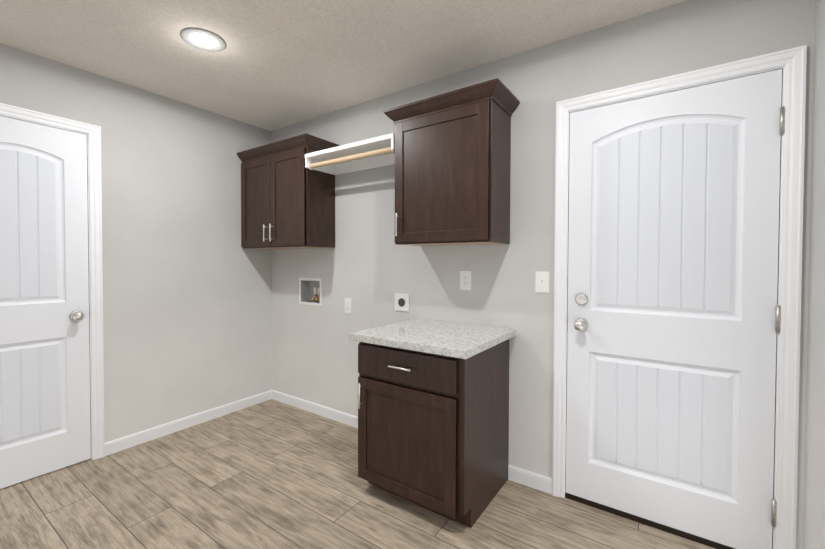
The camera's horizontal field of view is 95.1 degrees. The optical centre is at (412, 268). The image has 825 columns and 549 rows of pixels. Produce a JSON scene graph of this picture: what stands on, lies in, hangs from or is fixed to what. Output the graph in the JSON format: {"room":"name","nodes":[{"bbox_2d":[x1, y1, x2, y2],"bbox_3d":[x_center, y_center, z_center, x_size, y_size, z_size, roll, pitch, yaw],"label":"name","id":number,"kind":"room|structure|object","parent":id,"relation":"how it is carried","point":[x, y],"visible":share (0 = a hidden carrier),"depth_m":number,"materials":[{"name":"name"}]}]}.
{"room":"laundry room","nodes":[
{"label":"laundry room","id":0,"kind":"room"},
{"bbox_2d":[0,43,271,442],"bbox_3d":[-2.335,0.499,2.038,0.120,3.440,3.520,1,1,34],"label":"wall","id":1,"kind":"structure","parent":0,"point":[187,304],"depth_m":2.73,"materials":[{"name":"grey paint"}]},
{"bbox_2d":[0,116,90,488],"bbox_3d":[-2.194,0.189,2.110,0.111,2.037,0.610,1,1,34],"label":"door","id":2,"kind":"structure","parent":1,"relation":"in","point":[44,365],"depth_m":2.20,"materials":[{"name":"white wood"}]},
{"bbox_2d":[0,458,91,490],"bbox_3d":[-2.256,1.214,2.169,0.120,0.004,0.616,1,1,34],"label":"left door sill","id":3,"kind":"structure","parent":1,"relation":"attached to","point":[19,483],"depth_m":2.21,"materials":[{"name":"brown wood"}]},
{"bbox_2d":[0,103,104,459],"bbox_3d":[-2.244,0.161,2.143,0.141,2.112,0.740,1,1,34],"label":"door frame","id":4,"kind":"structure","parent":1,"relation":"attached to","point":[95,261],"depth_m":2.38,"materials":[{"name":"white wood"}]},
{"bbox_2d":[105,390,270,455],"bbox_3d":[-1.651,1.163,2.934,0.012,0.082,1.206,1,1,34],"label":"baseboard","id":5,"kind":"structure","parent":1,"relation":"attached to","point":[119,444],"depth_m":2.81,"materials":[{"name":"white wood"}]},
{"bbox_2d":[0,0,686,130],"bbox_3d":[-0.820,-1.249,1.042,3.700,0.100,3.640,1,1,34],"label":"ceiling","id":6,"kind":"structure","parent":0,"point":[273,65],"depth_m":2.02,"materials":[{"name":"white paint"}]},
{"bbox_2d":[180,27,225,51],"bbox_3d":[-1.112,-1.213,2.010,0.216,0.008,0.216,1,1,34],"label":"recessed light","id":7,"kind":"object","parent":6,"relation":"in","point":[203,39],"visible":1,"depth_m":2.00,"materials":[{"name":"white plastic"}]},
{"bbox_2d":[0,399,714,548],"bbox_3d":[-0.892,1.284,1.437,4.200,0.100,4.140,1,1,34],"label":"floor","id":8,"kind":"structure","parent":0,"point":[271,474],"depth_m":1.94,"materials":[{"name":"brown wood"}]},
{"bbox_2d":[349,319,515,527],"bbox_3d":[0.124,0.786,2.100,0.696,0.877,0.638,1,1,34],"label":"base cabinet","id":9,"kind":"object","parent":8,"relation":"on","point":[433,416],"visible":1,"depth_m":1.88,"materials":[{"name":"brown wood"}]},
{"bbox_2d":[271,0,814,548],"bbox_3d":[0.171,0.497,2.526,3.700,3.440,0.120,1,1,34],"label":"wall","id":10,"kind":"structure","parent":0,"point":[367,266],"depth_m":2.16,"materials":[{"name":"grey paint"}]},
{"bbox_2d":[237,133,339,248],"bbox_3d":[-1.020,-0.564,3.048,0.874,0.797,0.334,1,1,34],"label":"upper cabinet","id":11,"kind":"object","parent":10,"relation":"attached to","point":[287,199],"visible":0.94,"depth_m":2.89,"materials":[{"name":"brown wood"}]},
{"bbox_2d":[299,278,321,305],"bbox_3d":[-0.831,0.193,3.184,0.276,0.226,0.089,1,1,34],"label":"washer outlet box","id":12,"kind":"object","parent":10,"relation":"in","point":[310,291],"visible":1,"depth_m":3.22,"materials":[{"name":"white plastic"}]},
{"bbox_2d":[271,390,357,427],"bbox_3d":[-0.635,1.165,3.009,1.602,0.082,0.012,1,1,34],"label":"baseboard","id":13,"kind":"structure","parent":10,"relation":"attached to","point":[345,418],"depth_m":3.11,"materials":[{"name":"white wood"}]},
{"bbox_2d":[345,298,351,313],"bbox_3d":[-0.496,0.289,2.901,0.074,0.118,0.008,1,1,34],"label":"electrical outlet","id":14,"kind":"object","parent":10,"relation":"attached to","point":[348,305],"visible":1,"depth_m":2.90,"materials":[{"name":"white plastic"}]},
{"bbox_2d":[305,133,394,174],"bbox_3d":[-0.362,-0.766,2.613,0.799,0.107,0.301,1,1,34],"label":"shelf","id":15,"kind":"object","parent":10,"relation":"attached to","point":[374,152],"visible":0.81,"depth_m":2.63,"materials":[{"name":"white wood"}]},
{"bbox_2d":[395,293,408,311],"bbox_3d":[-0.074,0.235,2.610,0.122,0.122,0.010,1,1,34],"label":"outlet","id":16,"kind":"object","parent":10,"relation":"attached to","point":[401,302],"visible":1,"depth_m":2.60,"materials":[{"name":"white plastic"}]},
{"bbox_2d":[383,78,519,245],"bbox_3d":[0.213,-0.544,2.201,0.722,0.803,0.334,1,1,34],"label":"upper cabinet","id":17,"kind":"object","parent":10,"relation":"attached to","point":[452,164],"visible":1,"depth_m":2.06,"materials":[{"name":"brown wood"}]},
{"bbox_2d":[460,271,470,289],"bbox_3d":[0.327,0.074,2.333,0.074,0.118,0.008,1,1,34],"label":"outlet","id":18,"kind":"object","parent":10,"relation":"attached to","point":[465,280],"visible":1,"depth_m":2.33,"materials":[{"name":"white plastic"}]},
{"bbox_2d":[508,465,551,493],"bbox_3d":[0.660,1.185,2.121,0.247,0.082,0.012,1,1,34],"label":"baseboard","id":19,"kind":"structure","parent":10,"relation":"attached to","point":[531,479],"depth_m":2.11,"materials":[{"name":"white wood"}]},
{"bbox_2d":[535,271,548,292],"bbox_3d":[0.709,0.075,2.065,0.074,0.118,0.017,1,1,34],"label":"light switch","id":20,"kind":"object","parent":10,"relation":"attached to","point":[541,281],"visible":1,"depth_m":2.07,"materials":[{"name":"white plastic"}]},
{"bbox_2d":[565,492,734,548],"bbox_3d":[1.188,1.221,1.840,0.816,0.023,0.120,1,1,34],"label":"right door sill","id":21,"kind":"structure","parent":10,"relation":"attached to","point":[695,538],"depth_m":1.80,"materials":[{"name":"black rubber"}]},
{"bbox_2d":[566,69,784,548],"bbox_3d":[1.154,0.197,1.758,0.820,2.020,0.111,1,1,34],"label":"door","id":22,"kind":"structure","parent":10,"relation":"in","point":[674,315],"depth_m":1.73,"materials":[{"name":"white wood"}]},
{"bbox_2d":[552,45,806,548],"bbox_3d":[1.185,0.177,1.811,0.940,2.112,0.141,1,1,34],"label":"door frame","id":23,"kind":"structure","parent":10,"relation":"attached to","point":[791,63],"depth_m":1.53,"materials":[{"name":"white wood"}]},
{"bbox_2d":[803,0,824,548],"bbox_3d":[0.618,0.045,0.003,0.120,2.440,3.520,1,1,34],"label":"wall","id":24,"kind":"structure","parent":0,"point":[814,510],"depth_m":1.41,"materials":[{"name":"grey paint"}]}
]}

